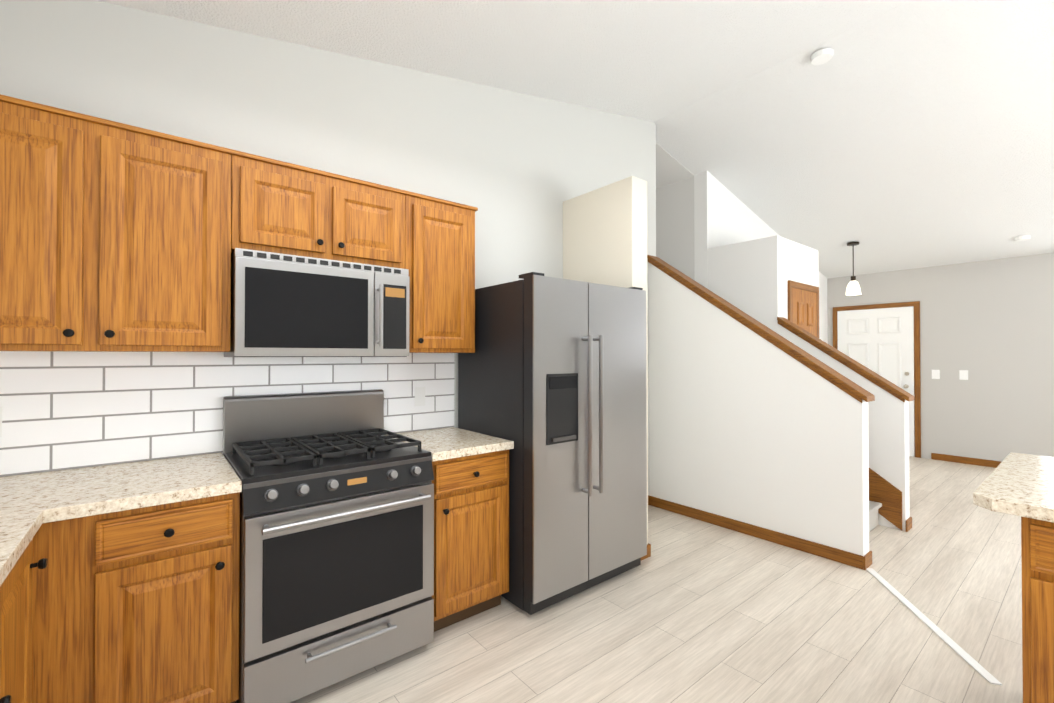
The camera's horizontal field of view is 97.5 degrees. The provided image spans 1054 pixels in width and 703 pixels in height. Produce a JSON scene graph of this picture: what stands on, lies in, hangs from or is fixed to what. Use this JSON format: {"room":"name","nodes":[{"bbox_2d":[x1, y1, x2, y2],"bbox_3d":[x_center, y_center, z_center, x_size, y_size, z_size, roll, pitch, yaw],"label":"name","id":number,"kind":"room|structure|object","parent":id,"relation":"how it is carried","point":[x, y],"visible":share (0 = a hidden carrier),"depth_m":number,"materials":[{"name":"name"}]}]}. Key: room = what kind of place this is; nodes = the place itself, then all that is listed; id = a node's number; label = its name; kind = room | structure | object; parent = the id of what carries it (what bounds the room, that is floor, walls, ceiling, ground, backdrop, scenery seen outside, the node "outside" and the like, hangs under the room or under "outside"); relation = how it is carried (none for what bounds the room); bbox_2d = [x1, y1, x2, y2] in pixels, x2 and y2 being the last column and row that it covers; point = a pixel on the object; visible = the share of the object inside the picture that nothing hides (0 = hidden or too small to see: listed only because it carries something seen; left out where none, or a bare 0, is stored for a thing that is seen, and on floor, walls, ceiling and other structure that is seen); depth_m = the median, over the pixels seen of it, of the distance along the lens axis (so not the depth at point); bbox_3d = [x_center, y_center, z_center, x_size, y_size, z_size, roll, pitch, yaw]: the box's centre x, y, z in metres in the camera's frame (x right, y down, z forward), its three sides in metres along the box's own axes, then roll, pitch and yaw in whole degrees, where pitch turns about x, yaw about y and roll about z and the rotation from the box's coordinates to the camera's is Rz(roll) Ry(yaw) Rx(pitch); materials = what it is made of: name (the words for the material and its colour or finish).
{"room":"kitchen","nodes":[
{"label":"kitchen","id":0,"kind":"room"},
{"bbox_2d":[0,0,827,494],"bbox_3d":[1.075,-0.386,4.318,8.890,3.580,0.150,0,-1,-39],"label":"wall","id":1,"kind":"structure","parent":0,"point":[516,168],"depth_m":2.63,"materials":[{"name":"grey paint"}]},
{"bbox_2d":[0,94,235,351],"bbox_3d":[-1.647,-0.423,1.803,0.801,0.846,0.351,0,-1,-39],"label":"upper cabinet","id":2,"kind":"object","parent":1,"relation":"attached to","point":[117,237],"depth_m":1.68,"materials":[{"name":"brown wood"}]},
{"bbox_2d":[0,351,453,476],"bbox_3d":[-1.402,0.236,2.216,2.398,0.500,0.008,0,-1,-39],"label":"tile backsplash","id":3,"kind":"structure","parent":1,"relation":"attached to","point":[62,410],"depth_m":2.02,"materials":[{"name":"white tile"}]},
{"bbox_2d":[0,406,1,436],"bbox_3d":[-2.005,0.264,1.720,0.070,0.115,0.006,0,-1,-39],"label":"electrical outlet plate","id":4,"kind":"object","parent":3,"relation":"attached to","point":[0,421],"visible":1,"depth_m":1.74,"materials":[{"name":"white plastic"}]},
{"bbox_2d":[415,387,424,405],"bbox_3d":[-0.650,0.274,2.811,0.070,0.115,0.006,0,-1,-39],"label":"electrical outlet plate","id":5,"kind":"object","parent":3,"relation":"attached to","point":[419,396],"visible":1,"depth_m":2.81,"materials":[{"name":"white plastic"}]},
{"bbox_2d":[236,150,411,273],"bbox_3d":[-1.034,-0.635,2.298,0.768,0.414,0.351,0,-1,-39],"label":"upper cabinet","id":6,"kind":"object","parent":1,"relation":"attached to","point":[282,207],"depth_m":2.14,"materials":[{"name":"brown wood"}]},
{"bbox_2d":[224,248,408,356],"bbox_3d":[-1.003,-0.198,2.255,0.756,0.448,0.450,0,-1,-39],"label":"microwave","id":7,"kind":"object","parent":6,"relation":"attached to","point":[284,305],"visible":1,"depth_m":2.07,"materials":[{"name":"silver metal"}]},
{"bbox_2d":[408,192,477,352],"bbox_3d":[-0.566,-0.415,2.673,0.430,0.846,0.351,0,-1,-39],"label":"upper cabinet","id":8,"kind":"object","parent":1,"relation":"attached to","point":[442,278],"depth_m":2.53,"materials":[{"name":"brown wood"}]},
{"bbox_2d":[97,0,1053,278],"bbox_3d":[2.439,-1.696,2.635,9.490,1.229,7.200,0,-1,-39],"label":"ceiling","id":9,"kind":"structure","parent":0,"point":[901,134],"depth_m":3.45,"materials":[{"name":"white paint"}]},
{"bbox_2d":[811,48,832,64],"bbox_3d":[2.117,-2.114,3.317,0.140,0.035,0.140,0,-1,-39],"label":"smoke detector","id":10,"kind":"object","parent":9,"relation":"attached to","point":[821,56],"visible":0.92,"depth_m":3.29,"materials":[{"name":"white plastic"}]},
{"bbox_2d":[846,242,860,294],"bbox_3d":[4.135,-1.050,5.857,0.160,0.655,0.160,0,-1,-39],"label":"pendant light","id":11,"kind":"object","parent":9,"relation":"hanging from","point":[853,287],"visible":0.98,"depth_m":5.83,"materials":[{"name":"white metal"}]},
{"bbox_2d":[1014,235,1030,240],"bbox_3d":[5.460,-1.248,5.090,0.130,0.042,0.130,0,-1,-39],"label":"smoke detector","id":12,"kind":"object","parent":9,"relation":"attached to","point":[1023,238],"visible":0.94,"depth_m":5.06,"materials":[{"name":"white plastic"}]},
{"bbox_2d":[563,176,647,543],"bbox_3d":[0.551,0.116,3.365,0.165,2.560,0.670,0,-1,-39],"label":"wall","id":13,"kind":"structure","parent":0,"point":[604,235],"depth_m":3.21,"materials":[{"name":"beige paint"}]},
{"bbox_2d":[641,543,650,558],"bbox_3d":[0.625,1.354,3.386,0.044,0.085,0.653,0,-1,-39],"label":"baseboard","id":14,"kind":"structure","parent":13,"relation":"attached to","point":[648,545],"depth_m":3.13,"materials":[{"name":"brown wood"}]},
{"bbox_2d":[236,456,1022,702],"bbox_3d":[2.439,1.450,2.608,9.490,0.120,7.200,0,-1,-39],"label":"floor","id":15,"kind":"structure","parent":0,"point":[691,610],"depth_m":2.31,"materials":[{"name":"beige wood"}]},
{"bbox_2d":[0,583,7,702],"bbox_3d":[-1.262,0.937,0.627,0.630,0.870,0.470,0,-1,-39],"label":"base cabinet","id":16,"kind":"object","parent":15,"relation":"on","point":[3,594],"depth_m":1.08,"materials":[{"name":"brown wood"}]},
{"bbox_2d":[4,527,43,702],"bbox_3d":[-1.559,0.941,0.996,0.630,0.870,0.478,0,-1,-39],"label":"base cabinet","id":17,"kind":"object","parent":15,"relation":"on","point":[26,585],"depth_m":1.28,"materials":[{"name":"brown wood"}]},
{"bbox_2d":[0,507,43,590],"bbox_3d":[-0.410,0.473,-0.414,0.645,0.040,4.053,0,-1,-39],"label":"countertop","id":18,"kind":"structure","parent":17,"relation":"on","point":[17,532],"depth_m":1.19,"materials":[{"name":"beige stone"}]},
{"bbox_2d":[100,495,239,702],"bbox_3d":[-1.397,0.948,1.812,0.390,0.870,0.630,0,-1,-39],"label":"base cabinet","id":19,"kind":"object","parent":15,"relation":"on","point":[119,583],"depth_m":1.57,"materials":[{"name":"brown wood"}]},
{"bbox_2d":[0,453,241,522],"bbox_3d":[-1.687,0.491,1.573,1.149,0.040,0.645,0,-1,-39],"label":"countertop","id":20,"kind":"structure","parent":19,"relation":"on","point":[78,493],"depth_m":1.62,"materials":[{"name":"beige stone"}]},
{"bbox_2d":[223,389,433,702],"bbox_3d":[-0.911,0.798,2.132,0.760,1.175,0.724,0,-1,-39],"label":"range","id":21,"kind":"object","parent":15,"relation":"on","point":[336,578],"visible":0.98,"depth_m":1.91,"materials":[{"name":"silver metal"}]},
{"bbox_2d":[431,451,508,631],"bbox_3d":[-0.464,0.954,2.564,0.472,0.870,0.630,0,-1,-39],"label":"base cabinet","id":22,"kind":"object","parent":15,"relation":"on","point":[471,495],"depth_m":2.31,"materials":[{"name":"brown wood"}]},
{"bbox_2d":[384,427,513,462],"bbox_3d":[-0.458,0.499,2.563,0.478,0.040,0.645,0,-1,-39],"label":"countertop","id":23,"kind":"structure","parent":22,"relation":"on","point":[450,442],"depth_m":2.43,"materials":[{"name":"beige stone"}]},
{"bbox_2d":[458,272,646,614],"bbox_3d":[0.180,0.493,2.910,0.930,1.798,0.828,0,-1,-39],"label":"refrigerator","id":24,"kind":"object","parent":15,"relation":"on","point":[552,378],"visible":0.98,"depth_m":2.56,"materials":[{"name":"silver metal"}]},
{"bbox_2d":[869,501,881,531],"bbox_3d":[1.845,0.756,4.252,0.896,1.295,2.105,0,-1,-39],"label":"stair steps","id":25,"kind":"structure","parent":15,"relation":"on","point":[874,507],"depth_m":3.64,"materials":[{"name":"grey carpet"}]},
{"bbox_2d":[866,568,1001,685],"bbox_3d":[2.068,1.385,2.439,0.040,0.006,1.068,0,-1,13],"label":"trim","id":26,"kind":"structure","parent":15,"relation":"on","point":[964,655],"depth_m":2.27,"materials":[{"name":"white plastic"}]},
{"bbox_2d":[1021,520,1053,702],"bbox_3d":[1.890,0.945,1.509,0.630,0.870,0.330,0,-1,-39],"label":"base cabinet","id":27,"kind":"object","parent":15,"relation":"on","point":[1037,537],"depth_m":1.42,"materials":[{"name":"brown wood"}]},
{"bbox_2d":[973,452,1053,523],"bbox_3d":[2.611,0.485,0.932,1.075,0.040,2.360,0,-1,-39],"label":"countertop","id":28,"kind":"structure","parent":27,"relation":"on","point":[1022,485],"depth_m":1.58,"materials":[{"name":"beige stone"}]},
{"bbox_2d":[656,143,693,187],"bbox_3d":[1.138,-2.017,5.154,0.900,0.216,1.050,0,-1,-39],"label":"wall","id":29,"kind":"structure","parent":0,"point":[670,169],"depth_m":4.99,"materials":[{"name":"grey paint"}]},
{"bbox_2d":[648,262,868,555],"bbox_3d":[1.682,0.269,3.646,0.120,2.260,1.650,0,-1,-39],"label":"wall","id":30,"kind":"structure","parent":0,"point":[747,425],"depth_m":3.54,"materials":[{"name":"white paint"}]},
{"bbox_2d":[649,496,867,569],"bbox_3d":[1.634,1.356,3.590,0.013,0.085,1.663,0,-1,-39],"label":"baseboard","id":31,"kind":"structure","parent":30,"relation":"attached to","point":[864,562],"depth_m":3.40,"materials":[{"name":"brown wood"}]},
{"bbox_2d":[647,255,874,402],"bbox_3d":[1.691,-0.280,3.639,0.164,1.233,1.680,0,-1,-39],"label":"trim","id":32,"kind":"structure","parent":30,"relation":"attached to","point":[832,376],"depth_m":3.43,"materials":[{"name":"brown wood"}]},
{"bbox_2d":[707,235,818,332],"bbox_3d":[2.528,0.160,4.932,1.010,2.500,0.710,0,-1,-39],"label":"wall","id":33,"kind":"structure","parent":0,"point":[751,278],"depth_m":4.55,"materials":[{"name":"white paint"}]},
{"bbox_2d":[788,280,818,337],"bbox_3d":[2.845,0.360,4.664,0.740,2.095,0.101,0,-1,-39],"label":"door","id":34,"kind":"structure","parent":33,"relation":"attached to","point":[803,306],"depth_m":4.68,"materials":[{"name":"brown wood"}]},
{"bbox_2d":[656,176,909,530],"bbox_3d":[2.100,-0.273,4.758,0.120,3.363,2.850,0,-1,-39],"label":"wall","id":35,"kind":"structure","parent":0,"point":[888,425],"depth_m":3.86,"materials":[{"name":"white paint"}]},
{"bbox_2d":[777,317,913,401],"bbox_3d":[2.708,0.035,3.999,0.164,0.729,0.970,0,-1,-39],"label":"trim","id":36,"kind":"structure","parent":35,"relation":"attached to","point":[896,391],"depth_m":3.91,"materials":[{"name":"brown wood"}]},
{"bbox_2d":[869,468,901,530],"bbox_3d":[2.259,0.499,4.442,0.017,1.811,2.130,0,-1,-39],"label":"trim","id":37,"kind":"structure","parent":35,"relation":"attached to","point":[886,493],"depth_m":3.68,"materials":[{"name":"brown wood"}]},
{"bbox_2d":[905,517,911,528],"bbox_3d":[2.757,1.360,4.037,0.016,0.085,0.952,0,-1,-39],"label":"baseboard","id":38,"kind":"structure","parent":35,"relation":"attached to","point":[908,523],"depth_m":3.62,"materials":[{"name":"brown wood"}]},
{"bbox_2d":[827,253,1053,460],"bbox_3d":[5.959,0.129,5.455,0.150,2.570,6.600,0,-1,-39],"label":"wall","id":39,"kind":"structure","parent":0,"point":[988,325],"depth_m":5.73,"materials":[{"name":"grey paint"}]},
{"bbox_2d":[833,301,920,457],"bbox_3d":[4.904,0.376,6.548,0.118,2.095,1.020,0,-1,-39],"label":"door","id":40,"kind":"structure","parent":39,"relation":"attached to","point":[883,341],"depth_m":6.42,"materials":[{"name":"white wood"}]},
{"bbox_2d":[932,370,939,378],"bbox_3d":[5.363,0.300,6.064,0.012,0.120,0.080,0,-1,-39],"label":"switch plate","id":41,"kind":"object","parent":39,"relation":"attached to","point":[935,374],"visible":1,"depth_m":6.06,"materials":[{"name":"white plastic"}]},
{"bbox_2d":[959,370,967,379],"bbox_3d":[5.532,0.298,5.854,0.012,0.120,0.080,0,-1,-39],"label":"switch plate","id":42,"kind":"object","parent":39,"relation":"attached to","point":[963,374],"visible":1,"depth_m":5.86,"materials":[{"name":"white plastic"}]},
{"bbox_2d":[931,453,1001,467],"bbox_3d":[6.648,1.363,4.458,0.013,0.085,4.200,0,-1,-39],"label":"baseboard","id":43,"kind":"structure","parent":39,"relation":"attached to","point":[935,456],"depth_m":5.83,"materials":[{"name":"brown wood"}]}
]}

